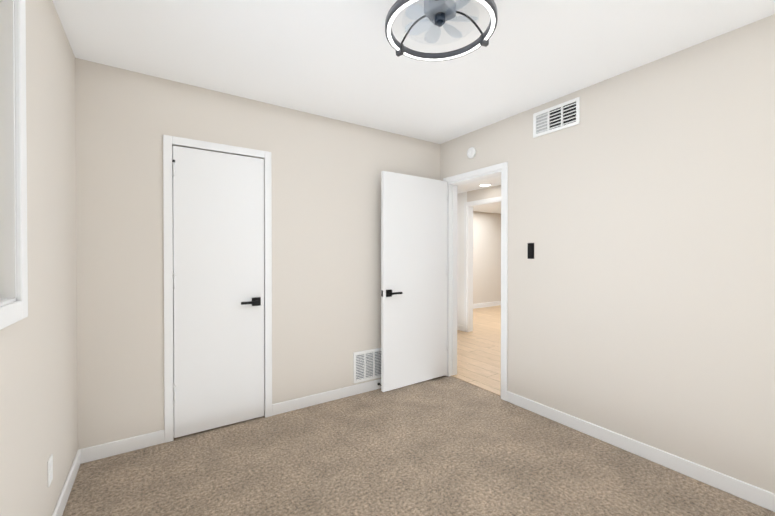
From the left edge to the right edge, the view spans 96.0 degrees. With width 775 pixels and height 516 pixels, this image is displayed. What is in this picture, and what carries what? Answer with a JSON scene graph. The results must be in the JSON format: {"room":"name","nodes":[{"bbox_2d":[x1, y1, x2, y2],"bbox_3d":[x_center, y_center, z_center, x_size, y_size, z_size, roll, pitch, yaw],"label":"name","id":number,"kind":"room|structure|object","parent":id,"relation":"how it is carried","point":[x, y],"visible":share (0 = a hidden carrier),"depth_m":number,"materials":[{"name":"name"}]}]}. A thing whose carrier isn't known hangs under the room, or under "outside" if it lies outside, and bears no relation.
{"room":"empty bedroom","nodes":[
{"label":"empty bedroom","id":0,"kind":"room"},
{"bbox_2d":[0,0,77,515],"bbox_3d":[-1.012,0.033,0.742,0.082,2.440,3.440,0,1,-34],"label":"wall","id":1,"kind":"structure","parent":0,"point":[38,393],"depth_m":1.49,"materials":[{"name":"beige paint"}]},
{"bbox_2d":[0,0,27,329],"bbox_3d":[-1.014,-0.368,0.761,0.093,1.160,1.070,0,1,-34],"label":"window","id":2,"kind":"structure","parent":1,"relation":"in","point":[13,220],"depth_m":1.16,"materials":[{"name":"white paint"}]},
{"bbox_2d":[47,454,52,486],"bbox_3d":[-1.486,0.936,1.538,0.007,0.114,0.070,0,1,-34],"label":"outlet","id":3,"kind":"object","parent":1,"relation":"attached to","point":[50,469],"visible":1,"depth_m":1.53,"materials":[{"name":"white plastic"}]},
{"bbox_2d":[52,450,79,515],"bbox_3d":[-0.968,1.208,0.771,0.014,0.088,3.186,0,1,-34],"label":"baseboard","id":4,"kind":"structure","parent":1,"relation":"attached to","point":[64,495],"depth_m":1.80,"materials":[{"name":"white paint"}]},
{"bbox_2d":[75,58,439,449],"bbox_3d":[-0.687,0.016,2.956,3.160,2.440,0.120,0,1,-34],"label":"wall","id":5,"kind":"structure","parent":0,"point":[326,244],"depth_m":2.48,"materials":[{"name":"beige paint"}]},
{"bbox_2d":[163,135,271,442],"bbox_3d":[-1.235,0.207,2.581,0.710,2.062,0.136,0,1,-34],"label":"trim","id":6,"kind":"structure","parent":5,"relation":"attached to","point":[168,141],"depth_m":2.37,"materials":[{"name":"white paint"}]},
{"bbox_2d":[172,146,263,437],"bbox_3d":[-1.213,0.232,2.547,0.606,1.990,0.143,0,1,-34],"label":"closet door","id":7,"kind":"structure","parent":5,"relation":"in","point":[218,256],"depth_m":2.52,"materials":[{"name":"white paint"}]},
{"bbox_2d":[79,379,380,463],"bbox_3d":[-0.650,1.192,2.909,2.920,0.088,0.014,0,1,-34],"label":"baseboard","id":8,"kind":"structure","parent":5,"relation":"attached to","point":[100,451],"depth_m":2.33,"materials":[{"name":"white paint"}]},
{"bbox_2d":[353,348,380,382],"bbox_3d":[-0.168,0.990,3.230,0.330,0.278,0.014,0,1,-34],"label":"air vent","id":9,"kind":"object","parent":5,"relation":"in","point":[366,365],"visible":0.79,"depth_m":3.22,"materials":[{"name":"grey metal"}]},
{"bbox_2d":[52,0,774,143],"bbox_3d":[0.236,-1.234,1.566,3.160,0.080,3.440,0,1,-34],"label":"ceiling","id":10,"kind":"structure","parent":0,"point":[340,60],"depth_m":1.99,"materials":[{"name":"white paint"}]},
{"bbox_2d":[385,0,497,60],"bbox_3d":[0.236,-1.098,1.567,0.494,0.192,0.494,0,1,-34],"label":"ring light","id":11,"kind":"object","parent":10,"relation":"attached to","point":[438,13],"visible":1,"depth_m":1.58,"materials":[{"name":"black metal"}]},
{"bbox_2d":[62,376,774,515],"bbox_3d":[0.211,1.271,1.569,3.100,0.050,3.440,0,1,-34],"label":"floor carpet","id":12,"kind":"object","parent":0,"point":[446,446],"depth_m":2.04,"materials":[{"name":"beige carpet"}]},
{"bbox_2d":[451,375,500,395],"bbox_3d":[0.862,1.229,3.374,0.040,0.006,0.655,0,1,-34],"label":"threshold","id":13,"kind":"object","parent":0,"point":[480,386],"depth_m":3.35,"materials":[{"name":"brown wood"}]},
{"bbox_2d":[456,305,500,392],"bbox_3d":[2.863,1.242,5.465,5.640,0.050,5.770,0,1,-34],"label":"floor","id":14,"kind":"structure","parent":0,"point":[479,354],"depth_m":4.61,"materials":[{"name":"brown wood"}]},
{"bbox_2d":[457,185,500,325],"bbox_3d":[1.957,0.071,4.850,0.120,2.300,5.530,0,1,-34],"label":"wall","id":15,"kind":"structure","parent":0,"point":[486,257],"depth_m":5.45,"materials":[{"name":"beige paint"}]},
{"bbox_2d":[457,196,500,331],"bbox_3d":[3.500,0.150,5.883,3.866,2.127,5.530,0,1,-34],"label":"trim","id":16,"kind":"structure","parent":15,"relation":"attached to","point":[469,306],"depth_m":5.73,"materials":[{"name":"white paint"}]},
{"bbox_2d":[457,176,500,213],"bbox_3d":[2.888,-1.114,5.463,5.580,0.060,5.770,0,1,-34],"label":"ceiling","id":17,"kind":"structure","parent":0,"point":[490,208],"depth_m":5.44,"materials":[{"name":"white paint"}]},
{"bbox_2d":[479,184,491,186],"bbox_3d":[1.448,-1.078,5.169,0.184,0.006,0.184,0,1,-34],"label":"recessed light","id":18,"kind":"object","parent":17,"relation":"in","point":[483,185],"visible":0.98,"depth_m":5.18,"materials":[{"name":"white paint"}]},
{"bbox_2d":[440,14,774,493],"bbox_3d":[1.533,0.020,2.371,0.120,2.440,3.320,0,1,-34],"label":"wall","id":19,"kind":"structure","parent":0,"point":[641,284],"depth_m":2.11,"materials":[{"name":"beige paint"}]},
{"bbox_2d":[467,147,475,158],"bbox_3d":[0.797,-1.004,3.326,0.032,0.104,0.104,0,1,-34],"label":"smoke detector","id":20,"kind":"object","parent":19,"relation":"attached to","point":[471,152],"visible":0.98,"depth_m":3.31,"materials":[{"name":"white plastic"}]},
{"bbox_2d":[443,162,507,400],"bbox_3d":[0.866,0.201,3.369,0.152,2.062,0.795,0,1,-34],"label":"trim","id":21,"kind":"structure","parent":19,"relation":"attached to","point":[492,171],"depth_m":3.44,"materials":[{"name":"white paint"}]},
{"bbox_2d":[381,171,447,391],"bbox_3d":[0.279,0.212,3.389,0.804,2.000,0.143,0,1,-35],"label":"entry door","id":22,"kind":"structure","parent":21,"relation":"attached to","point":[414,340],"depth_m":3.34,"materials":[{"name":"white paint"}]},
{"bbox_2d":[528,243,533,258],"bbox_3d":[1.155,-0.057,2.815,0.014,0.128,0.058,0,1,-34],"label":"light switch","id":23,"kind":"object","parent":19,"relation":"attached to","point":[530,250],"visible":1,"depth_m":2.81,"materials":[{"name":"black plastic"}]},
{"bbox_2d":[533,97,579,137],"bbox_3d":[1.269,-1.054,2.638,0.015,0.190,0.363,0,1,-34],"label":"air vent","id":24,"kind":"object","parent":19,"relation":"in","point":[564,115],"visible":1,"depth_m":2.63,"materials":[{"name":"grey metal"}]},
{"bbox_2d":[507,391,774,511],"bbox_3d":[1.448,1.196,2.387,0.014,0.088,3.186,0,1,-34],"label":"baseboard","id":25,"kind":"structure","parent":19,"relation":"attached to","point":[763,498],"depth_m":2.10,"materials":[{"name":"white paint"}]}
]}

